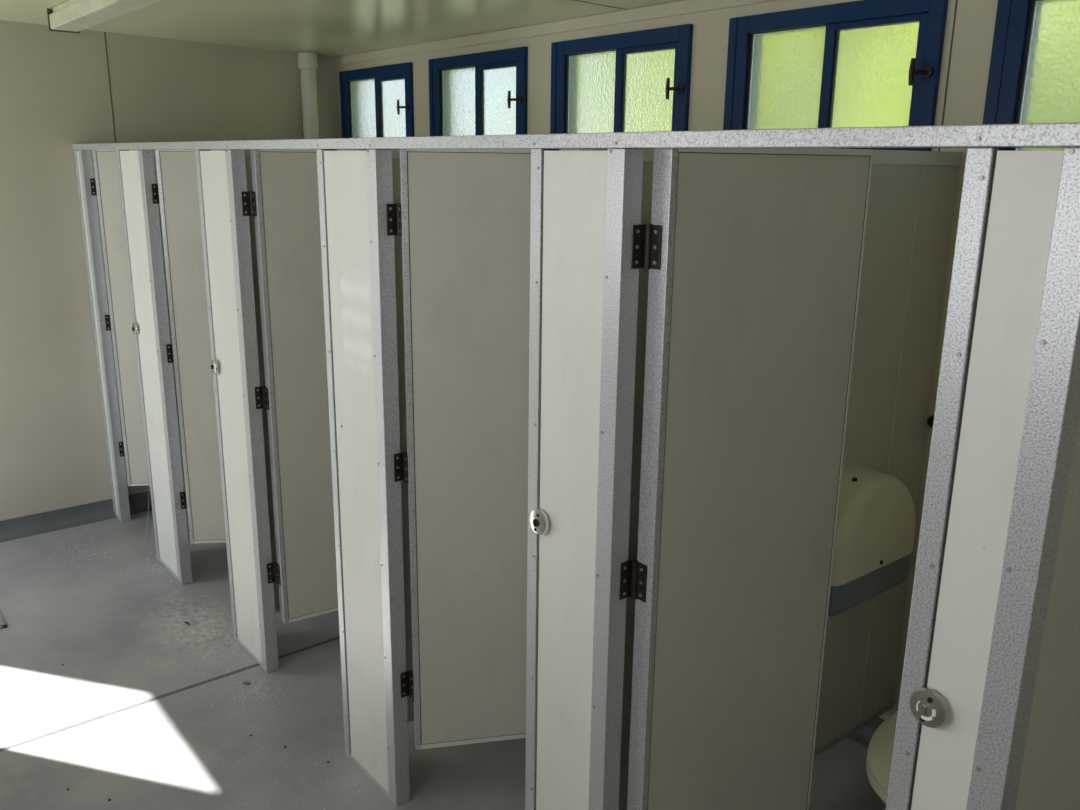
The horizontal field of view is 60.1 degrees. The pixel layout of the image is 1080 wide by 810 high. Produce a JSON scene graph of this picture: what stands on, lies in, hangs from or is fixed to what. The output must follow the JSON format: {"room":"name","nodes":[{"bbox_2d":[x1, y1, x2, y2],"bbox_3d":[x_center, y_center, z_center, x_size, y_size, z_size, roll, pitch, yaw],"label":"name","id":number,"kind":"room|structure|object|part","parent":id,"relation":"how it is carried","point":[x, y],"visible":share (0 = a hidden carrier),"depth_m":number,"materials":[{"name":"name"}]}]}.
{"room":"public restroom","nodes":[
{"label":"public restroom","id":0,"kind":"room"},
{"bbox_2d":[0,20,340,520],"bbox_3d":[-2.234,-0.579,4.408,3.085,2.338,0.120,-11,19,-37],"label":"wall","id":1,"kind":"structure","parent":0,"point":[55,89],"depth_m":4.36,"materials":[{"name":"paint"}]},
{"bbox_2d":[0,491,151,541],"bbox_3d":[-2.192,0.528,4.628,2.845,0.085,0.055,-11,19,-37],"label":"baseboard","id":2,"kind":"structure","parent":1,"relation":"attached to","point":[40,523],"depth_m":4.55,"materials":[{"name":"concrete"}]},
{"bbox_2d":[104,32,115,142],"bbox_3d":[-1.990,-0.628,4.517,0.005,2.204,0.001,-11,19,-37],"label":"trim","id":3,"kind":"structure","parent":1,"relation":"attached to","point":[104,32],"depth_m":4.30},
{"bbox_2d":[298,52,318,138],"bbox_3d":[-1.207,-0.709,5.079,0.100,2.268,0.100,-11,19,-37],"label":"downpipe","id":4,"kind":"object","parent":1,"relation":"attached to","point":[307,61],"visible":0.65,"depth_m":4.81,"materials":[{"name":"plastic"}]},
{"bbox_2d":[72,122,1079,149],"bbox_3d":[-0.210,-0.557,1.982,0.054,0.025,6.073,-11,19,-37],"label":"rail","id":5,"kind":"object","parent":1,"relation":"attached to","point":[1031,135],"visible":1,"depth_m":1.38,"materials":[{"name":"metal"}]},
{"bbox_2d":[0,0,683,56],"bbox_3d":[-0.280,-1.112,1.772,3.085,0.222,6.313,-11,19,-37],"label":"ceiling","id":6,"kind":"structure","parent":0,"point":[332,28],"depth_m":3.69,"materials":[{"name":"paint"}]},
{"bbox_2d":[47,0,160,33],"bbox_3d":[-1.392,-1.348,3.085,0.112,0.082,1.512,-11,19,-37],"label":"ceiling light","id":7,"kind":"object","parent":6,"relation":"attached to","point":[71,16],"visible":1,"depth_m":3.30,"materials":[{"name":"white plastic"}]},
{"bbox_2d":[0,510,885,809],"bbox_3d":[-0.308,1.244,2.392,3.085,0.120,6.313,-11,19,-37],"label":"floor","id":8,"kind":"structure","parent":0,"point":[37,697],"depth_m":3.06,"materials":[{"name":"concrete"}]},
{"bbox_2d":[0,612,7,628],"bbox_3d":[-2.223,0.829,3.640,0.200,0.006,0.340,-11,19,-37],"label":"floor grate","id":9,"kind":"object","parent":8,"relation":"on","point":[3,624],"visible":1,"depth_m":3.59,"materials":[{"name":"metal"}]},
{"bbox_2d":[74,150,130,521],"bbox_3d":[-2.080,-0.295,4.444,0.047,1.774,0.131,-11,19,-37],"label":"pilaster","id":10,"kind":"object","parent":8,"relation":"on","point":[90,225],"visible":0.99,"depth_m":4.40,"materials":[{"name":"laminate"}]},
{"bbox_2d":[90,150,149,485],"bbox_3d":[-1.742,-0.385,4.403,0.589,1.587,0.053,-2,15,-9],"label":"door","id":11,"kind":"structure","parent":10,"relation":"attached to","point":[105,185],"depth_m":4.33,"materials":[{"name":"laminate"}]},
{"bbox_3d":[-1.992,-0.377,4.362,0.015,1.587,0.044,-2,15,-9],"label":"edge trim","id":12,"kind":"part","parent":11,"relation":"part of","materials":[{"name":"metal"}]},
{"bbox_3d":[-1.730,0.376,4.603,0.534,0.013,0.044,-2,15,-9],"label":"edge trim","id":13,"kind":"part","parent":11,"relation":"part of","materials":[{"name":"laminate"}]},
{"bbox_2d":[116,150,192,584],"bbox_3d":[-1.597,-0.134,3.850,0.064,1.774,0.333,-11,19,-37],"label":"pilaster","id":14,"kind":"object","parent":8,"relation":"on","point":[136,169],"visible":0.98,"depth_m":3.79,"materials":[{"name":"laminate"}]},
{"bbox_3d":[-1.687,-0.317,3.886,0.010,0.053,0.053,-11,19,-37],"label":"lock plate","id":15,"kind":"part","parent":14,"relation":"part of","materials":[{"name":"silver metal"}]},
{"bbox_2d":[122,475,152,573],"bbox_3d":[-1.763,0.518,4.061,0.018,0.400,0.178,10,17,31],"label":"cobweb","id":16,"kind":"object","parent":14,"relation":"hanging from","point":[147,475],"visible":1,"depth_m":4.10},
{"bbox_3d":[-1.684,-0.166,3.970,0.045,1.774,0.031,-11,19,-37],"label":"edge trim","id":17,"kind":"part","parent":14,"relation":"part of","materials":[{"name":"metal"}]},
{"bbox_2d":[151,150,225,543],"bbox_3d":[-1.188,-0.202,3.732,0.588,1.587,0.053,-1,15,-7],"label":"door","id":18,"kind":"structure","parent":14,"relation":"attached to","point":[176,190],"depth_m":3.67,"materials":[{"name":"laminate"}]},
{"bbox_3d":[-1.440,-0.196,3.697,0.015,1.587,0.044,-1,15,-7],"label":"edge trim","id":19,"kind":"part","parent":18,"relation":"part of","materials":[{"name":"metal"}]},
{"bbox_3d":[-1.158,-0.964,3.532,0.534,0.012,0.044,-1,15,-7],"label":"edge trim","id":20,"kind":"part","parent":18,"relation":"part of","materials":[{"name":"laminate"}]},
{"bbox_3d":[-1.177,0.559,3.932,0.534,0.013,0.044,-1,15,-7],"label":"edge trim","id":21,"kind":"part","parent":18,"relation":"part of","materials":[{"name":"laminate"}]},
{"bbox_2d":[0,636,339,750],"bbox_3d":[-1.089,0.942,3.268,2.785,0.001,0.016,-11,19,-37],"label":"joint","id":22,"kind":"object","parent":8,"relation":"in","point":[338,637],"depth_m":3.11,"materials":[{"name":"grey concrete"}]},
{"bbox_2d":[10,527,367,809],"bbox_3d":[-1.121,0.991,3.077,1.182,0.002,3.756,-10,18,-34],"label":"crumbs","id":23,"kind":"object","parent":8,"relation":"on","point":[86,527],"visible":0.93,"depth_m":3.49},
{"bbox_2d":[195,149,278,672],"bbox_3d":[-1.035,0.050,3.176,0.064,1.774,0.310,-11,19,-37],"label":"pilaster","id":24,"kind":"object","parent":8,"relation":"on","point":[221,175],"visible":1,"depth_m":3.12,"materials":[{"name":"laminate"}]},
{"bbox_3d":[-1.118,-0.131,3.203,0.010,0.053,0.053,-11,19,-37],"label":"lock plate","id":25,"kind":"part","parent":24,"relation":"part of","materials":[{"name":"silver metal"}]},
{"bbox_3d":[-1.115,0.020,3.287,0.045,1.774,0.031,-11,19,-37],"label":"edge trim","id":26,"kind":"part","parent":24,"relation":"part of","materials":[{"name":"metal"}]},
{"bbox_3d":[-0.944,0.076,3.082,0.045,1.774,0.043,-11,19,-37],"label":"edge trim","id":27,"kind":"part","parent":24,"relation":"part of","materials":[{"name":"metal"}]},
{"bbox_2d":[241,149,356,623],"bbox_3d":[-0.667,-0.050,3.176,0.589,1.587,0.055,-9,17,-32],"label":"door","id":28,"kind":"structure","parent":24,"relation":"attached to","point":[283,202],"depth_m":3.05,"materials":[{"name":"laminate"}]},
{"bbox_3d":[-0.878,-0.017,3.040,0.015,1.587,0.044,-9,17,-32],"label":"edge trim","id":29,"kind":"part","parent":28,"relation":"part of","materials":[{"name":"metal"}]},
{"bbox_3d":[-0.647,-0.052,3.184,0.534,1.562,0.041,-9,17,-32],"label":"panel","id":30,"kind":"part","parent":28,"relation":"part of","materials":[{"name":"laminate"}]},
{"bbox_3d":[-0.638,-0.814,2.984,0.534,0.012,0.044,-9,17,-32],"label":"edge trim","id":31,"kind":"part","parent":28,"relation":"part of","materials":[{"name":"laminate"}]},
{"bbox_3d":[-0.656,0.709,3.384,0.534,0.013,0.044,-9,17,-32],"label":"edge trim","id":32,"kind":"part","parent":28,"relation":"part of","materials":[{"name":"metal"}]},
{"bbox_2d":[316,149,409,806],"bbox_3d":[-0.470,0.232,2.511,0.047,1.774,0.306,-11,19,-37],"label":"pilaster","id":33,"kind":"object","parent":8,"relation":"on","point":[355,188],"visible":1,"depth_m":2.45,"materials":[{"name":"laminate"}]},
{"bbox_3d":[-0.556,0.203,2.615,0.045,1.774,0.031,-11,19,-37],"label":"edge trim","id":34,"kind":"part","parent":33,"relation":"part of","materials":[{"name":"metal"}]},
{"bbox_3d":[-0.472,0.225,2.513,0.038,1.755,0.228,-11,19,-37],"label":"panel","id":35,"kind":"part","parent":33,"relation":"part of","materials":[{"name":"laminate"}]},
{"bbox_3d":[-0.387,0.258,2.413,0.045,1.774,0.043,-11,19,-37],"label":"edge trim","id":36,"kind":"part","parent":33,"relation":"part of","materials":[{"name":"metal"}]},
{"bbox_2d":[386,149,579,749],"bbox_3d":[-0.079,0.157,2.416,0.589,1.587,0.053,-2,15,-11],"label":"door","id":37,"kind":"structure","parent":33,"relation":"attached to","point":[461,219],"depth_m":2.35,"materials":[{"name":"laminate"}]},
{"bbox_3d":[-0.327,0.167,2.364,0.015,1.587,0.044,-2,15,-11],"label":"edge trim","id":38,"kind":"part","parent":37,"relation":"part of","materials":[{"name":"metal"}]},
{"bbox_3d":[-0.058,0.156,2.417,0.534,1.562,0.041,-2,15,-11],"label":"panel","id":39,"kind":"part","parent":37,"relation":"part of","materials":[{"name":"laminate"}]},
{"bbox_3d":[-0.067,0.918,2.617,0.534,0.013,0.044,-2,15,-11],"label":"edge trim","id":40,"kind":"part","parent":37,"relation":"part of","materials":[{"name":"metal"}]},
{"bbox_3d":[-0.049,-0.605,2.217,0.534,0.012,0.044,-2,15,-11],"label":"edge trim","id":41,"kind":"part","parent":37,"relation":"part of","materials":[{"name":"metal"}]},
{"bbox_2d":[525,148,643,809],"bbox_3d":[0.061,0.409,1.860,0.064,1.774,0.250,-11,19,-37],"label":"pilaster","id":42,"kind":"object","parent":8,"relation":"on","point":[585,206],"visible":1,"depth_m":1.76,"materials":[{"name":"laminate"}]},
{"bbox_3d":[-0.003,0.234,1.864,0.010,0.053,0.053,-11,19,-37],"label":"lock plate","id":43,"kind":"part","parent":42,"relation":"part of","materials":[{"name":"silver metal"}]},
{"bbox_3d":[0.000,0.385,1.948,0.045,1.774,0.031,-11,19,-37],"label":"edge trim","id":44,"kind":"part","parent":42,"relation":"part of","materials":[{"name":"metal"}]},
{"bbox_3d":[0.066,0.401,1.867,0.038,1.755,0.172,-11,19,-37],"label":"panel","id":45,"kind":"part","parent":42,"relation":"part of","materials":[{"name":"laminate"}]},
{"bbox_3d":[0.133,0.429,1.788,0.045,1.774,0.043,-11,19,-37],"label":"edge trim","id":46,"kind":"part","parent":42,"relation":"part of","materials":[{"name":"metal"}]},
{"bbox_2d":[620,148,873,809],"bbox_3d":[0.401,0.298,1.898,0.588,1.587,0.055,-10,18,-36],"label":"door","id":47,"kind":"structure","parent":42,"relation":"attached to","point":[753,257],"depth_m":1.82,"materials":[{"name":"laminate"}]},
{"bbox_3d":[0.200,0.336,1.748,0.015,1.587,0.044,-10,18,-36],"label":"edge trim","id":48,"kind":"part","parent":47,"relation":"part of","materials":[{"name":"metal"}]},
{"bbox_3d":[0.429,-0.465,1.707,0.534,0.012,0.044,-10,18,-36],"label":"edge trim","id":49,"kind":"part","parent":47,"relation":"part of","materials":[{"name":"laminate"}]},
{"bbox_3d":[0.636,0.257,2.064,0.007,1.587,0.044,-10,18,-36],"label":"edge trim","id":50,"kind":"part","parent":47,"relation":"part of","materials":[{"name":"laminate"}]},
{"bbox_2d":[866,710,897,805],"bbox_3d":[1.063,0.809,2.250,0.742,0.825,0.410,-11,19,-37],"label":"toilet","id":51,"kind":"object","parent":8,"relation":"on","point":[880,749],"visible":0.16,"depth_m":2.15,"materials":[{"name":"ceramic"}]},
{"bbox_3d":[0.979,0.832,2.186,0.525,0.018,0.374,-11,19,-37],"label":"seat","id":52,"kind":"part","parent":51,"relation":"part of","materials":[{"name":"plastic"}]},
{"bbox_2d":[886,147,1079,809],"bbox_3d":[0.549,0.569,1.273,0.064,1.774,0.152,-11,19,-37],"label":"pilaster","id":53,"kind":"object","parent":8,"relation":"on","point":[1007,408],"visible":1,"depth_m":1.14,"materials":[{"name":"laminate"}]},
{"bbox_3d":[0.516,0.404,1.241,0.010,0.053,0.053,-11,19,-37],"label":"lock plate","id":54,"kind":"part","parent":53,"relation":"part of","materials":[{"name":"silver metal"}]},
{"bbox_3d":[0.519,0.555,1.325,0.045,1.774,0.031,-11,19,-37],"label":"edge trim","id":55,"kind":"part","parent":53,"relation":"part of","materials":[{"name":"metal"}]},
{"bbox_3d":[0.591,0.579,1.238,0.045,1.774,0.043,-11,19,-37],"label":"edge trim","id":56,"kind":"part","parent":53,"relation":"part of","materials":[{"name":"metal"}]},
{"bbox_2d":[338,0,997,719],"bbox_3d":[0.861,-0.134,2.990,0.120,2.268,6.073,-11,19,-37],"label":"wall","id":57,"kind":"structure","parent":0,"point":[975,20],"depth_m":2.96,"materials":[{"name":"paint"}]},
{"bbox_2d":[154,150,189,536],"bbox_3d":[-1.062,-0.311,4.242,1.297,1.643,0.036,-11,19,-37],"label":"partition panel","id":58,"kind":"object","parent":57,"relation":"attached to","point":[154,150],"visible":0.02,"depth_m":3.84,"materials":[{"name":"laminate"}]},
{"bbox_2d":[224,149,279,612],"bbox_3d":[-0.505,-0.129,3.573,1.297,1.643,0.036,-11,19,-37],"label":"partition panel","id":59,"kind":"object","parent":57,"relation":"attached to","point":[247,151],"visible":0.02,"depth_m":3.18,"materials":[{"name":"laminate"}]},
{"bbox_3d":[-0.496,-0.907,3.369,1.297,0.034,0.036,-11,19,-37],"label":"trim","id":60,"kind":"part","parent":59,"relation":"part of","materials":[{"name":"laminate"}]},
{"bbox_3d":[-0.497,-0.120,3.582,1.277,1.601,0.028,-11,19,-37],"label":"panel","id":61,"kind":"part","parent":59,"relation":"part of","materials":[{"name":"laminate"}]},
{"bbox_2d":[339,62,413,137],"bbox_3d":[-0.826,-1.466,4.722,0.126,0.457,0.715,-11,19,-37],"label":"window","id":62,"kind":"structure","parent":57,"relation":"in","point":[378,101],"depth_m":4.70,"materials":[{"name":"blue paint"}]},
{"bbox_3d":[-0.910,-1.492,4.832,0.004,0.365,0.264,-11,19,-37],"label":"pane","id":63,"kind":"part","parent":62,"relation":"part of","materials":[{"name":"white glass"}]},
{"bbox_3d":[-0.720,-1.433,4.615,0.032,0.365,0.323,-11,19,-37],"label":"sash","id":64,"kind":"part","parent":62,"relation":"part of","materials":[{"name":"white glass"}]},
{"bbox_3d":[-0.716,-1.440,4.618,0.004,0.317,0.261,-11,19,-37],"label":"pane","id":65,"kind":"part","parent":62,"relation":"part of","materials":[{"name":"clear glass"}]},
{"bbox_3d":[-0.652,-1.421,4.452,0.063,0.069,0.026,2,15,5],"label":"handle","id":66,"kind":"part","parent":62,"relation":"part of","materials":[{"name":"metal"}]},
{"bbox_2d":[357,149,413,721],"bbox_3d":[0.052,0.054,2.904,1.297,1.643,0.036,-11,19,-37],"label":"partition panel","id":67,"kind":"object","parent":57,"relation":"attached to","point":[395,152],"visible":0.02,"depth_m":2.52,"materials":[{"name":"metal"}]},
{"bbox_3d":[0.062,-0.724,2.699,1.297,0.034,0.036,-11,19,-37],"label":"trim","id":68,"kind":"part","parent":67,"relation":"part of","materials":[{"name":"metal"}]},
{"bbox_3d":[0.060,0.063,2.913,1.277,1.601,0.028,-11,19,-37],"label":"panel","id":69,"kind":"part","parent":67,"relation":"part of","materials":[{"name":"laminate"}]},
{"bbox_3d":[0.055,0.838,3.120,1.267,0.016,0.036,-11,19,-37],"label":"trim","id":70,"kind":"part","parent":67,"relation":"part of","materials":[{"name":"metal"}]},
{"bbox_2d":[428,46,527,135],"bbox_3d":[-0.276,-1.286,4.061,0.126,0.457,0.715,-11,19,-37],"label":"window","id":71,"kind":"structure","parent":57,"relation":"in","point":[482,93],"depth_m":4.03,"materials":[{"name":"blue paint"}]},
{"bbox_3d":[-0.359,-1.312,4.171,0.004,0.365,0.264,-11,19,-37],"label":"pane","id":72,"kind":"part","parent":71,"relation":"part of","materials":[{"name":"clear glass"}]},
{"bbox_3d":[-0.169,-1.253,3.954,0.032,0.365,0.323,-11,19,-37],"label":"sash","id":73,"kind":"part","parent":71,"relation":"part of","materials":[{"name":"blue paint"}]},
{"bbox_3d":[-0.165,-1.260,3.957,0.004,0.317,0.261,-11,19,-37],"label":"pane","id":74,"kind":"part","parent":71,"relation":"part of","materials":[{"name":"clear glass"}]},
{"bbox_3d":[-0.101,-1.241,3.792,0.063,0.069,0.026,2,15,5],"label":"handle","id":75,"kind":"part","parent":71,"relation":"part of","materials":[{"name":"metal"}]},
{"bbox_2d":[335,0,778,65],"bbox_3d":[0.822,-1.200,2.667,0.012,0.042,6.073,-11,19,-37],"label":"trim","id":76,"kind":"structure","parent":57,"relation":"attached to","point":[686,6],"depth_m":3.55,"materials":[{"name":"paint"}]},
{"bbox_2d":[574,0,626,9],"bbox_3d":[-0.796,-1.207,2.409,2.845,0.068,0.004,-11,19,-37],"label":"trim","id":77,"kind":"structure","parent":57,"relation":"attached to","point":[574,0],"depth_m":3.19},
{"bbox_2d":[550,24,692,133],"bbox_3d":[0.277,-1.105,3.397,0.126,0.457,0.715,-11,19,-37],"label":"window","id":78,"kind":"structure","parent":57,"relation":"in","point":[636,81],"depth_m":3.36,"materials":[{"name":"blue paint"}]},
{"bbox_3d":[0.194,-1.131,3.507,0.004,0.365,0.264,-11,19,-37],"label":"pane","id":79,"kind":"part","parent":78,"relation":"part of","materials":[{"name":"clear glass"}]},
{"bbox_3d":[0.384,-1.072,3.290,0.032,0.365,0.323,-11,19,-37],"label":"sash","id":80,"kind":"part","parent":78,"relation":"part of","materials":[{"name":"blue paint"}]},
{"bbox_3d":[0.388,-1.079,3.293,0.004,0.317,0.261,-11,19,-37],"label":"pane","id":81,"kind":"part","parent":78,"relation":"part of","materials":[{"name":"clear glass"}]},
{"bbox_3d":[0.452,-1.060,3.127,0.063,0.069,0.026,2,15,5],"label":"handle","id":82,"kind":"part","parent":78,"relation":"part of","materials":[{"name":"metal"}]},
{"bbox_2d":[580,149,961,809],"bbox_3d":[0.579,0.226,2.272,1.297,1.643,0.036,-11,19,-37],"label":"partition panel","id":83,"kind":"object","parent":57,"relation":"attached to","point":[912,194],"visible":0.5,"depth_m":2.44,"materials":[{"name":"laminate"}]},
{"bbox_3d":[0.588,-0.552,2.068,1.297,0.034,0.036,-11,19,-37],"label":"trim","id":84,"kind":"part","parent":83,"relation":"part of","materials":[{"name":"laminate"}]},
{"bbox_3d":[0.581,1.010,2.488,1.267,0.016,0.036,-11,19,-37],"label":"trim","id":85,"kind":"part","parent":83,"relation":"part of","materials":[{"name":"metal"}]},
{"bbox_2d":[828,466,915,616],"bbox_3d":[0.828,0.336,2.409,0.384,0.338,0.122,-11,19,-37],"label":"dispenser","id":86,"kind":"object","parent":83,"relation":"attached to","point":[876,520],"visible":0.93,"depth_m":2.34,"materials":[{"name":"beige plastic"}]},
{"bbox_2d":[723,0,947,150],"bbox_3d":[0.830,-0.924,2.733,0.126,0.457,0.715,-11,19,-37],"label":"window","id":87,"kind":"structure","parent":57,"relation":"in","point":[862,63],"depth_m":2.69,"materials":[{"name":"glass"}]},
{"bbox_3d":[0.747,-0.950,2.844,0.004,0.365,0.264,-11,19,-37],"label":"pane","id":88,"kind":"part","parent":87,"relation":"part of","materials":[{"name":"clear glass"}]},
{"bbox_3d":[0.936,-0.891,2.627,0.032,0.365,0.323,-11,19,-37],"label":"sash","id":89,"kind":"part","parent":87,"relation":"part of","materials":[{"name":"glass"}]},
{"bbox_3d":[0.941,-0.898,2.629,0.004,0.317,0.261,-11,19,-37],"label":"pane","id":90,"kind":"part","parent":87,"relation":"part of","materials":[{"name":"clear glass"}]},
{"bbox_3d":[1.004,-0.879,2.464,0.063,0.069,0.026,2,15,5],"label":"handle","id":91,"kind":"part","parent":87,"relation":"part of","materials":[{"name":"metal"}]},
{"bbox_2d":[847,717,883,747],"bbox_3d":[0.799,0.941,3.191,0.055,0.085,6.013,-11,19,-37],"label":"baseboard","id":92,"kind":"structure","parent":57,"relation":"attached to","point":[863,736],"depth_m":2.93,"materials":[{"name":"concrete"}]},
{"bbox_2d":[927,415,933,427],"bbox_3d":[1.099,0.047,2.606,0.028,0.036,0.036,-11,19,-37],"label":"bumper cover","id":93,"kind":"object","parent":57,"relation":"attached to","point":[930,420],"visible":0.55,"depth_m":2.60,"materials":[{"name":"rubber"}]},
{"bbox_2d":[938,0,957,150],"bbox_3d":[1.059,-0.066,2.653,0.001,2.134,0.004,-11,19,-37],"label":"trim","id":94,"kind":"structure","parent":57,"relation":"attached to","point":[956,0],"depth_m":2.44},
{"bbox_2d":[982,0,1079,150],"bbox_3d":[1.365,-0.749,2.091,0.126,0.457,0.715,-11,19,-37],"label":"window","id":95,"kind":"structure","parent":57,"relation":"in","point":[1034,76],"depth_m":2.27,"materials":[{"name":"glass"}]},
{"bbox_3d":[1.381,-0.752,2.104,0.083,0.457,0.715,-11,19,-37],"label":"frame","id":96,"kind":"part","parent":95,"relation":"part of","materials":[{"name":"blue paint"}]},
{"bbox_3d":[1.282,-0.775,2.201,0.004,0.365,0.264,-11,19,-37],"label":"pane","id":97,"kind":"part","parent":95,"relation":"part of","materials":[{"name":"clear glass"}]},
{"bbox_2d":[1015,414,1079,809],"bbox_3d":[1.110,0.400,1.634,1.297,1.643,0.036,-11,19,-37],"label":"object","id":98,"kind":"object","parent":57,"relation":"attached to","point":[1050,770],"visible":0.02,"depth_m":1.27,"materials":[{"name":"laminate"}]}
]}

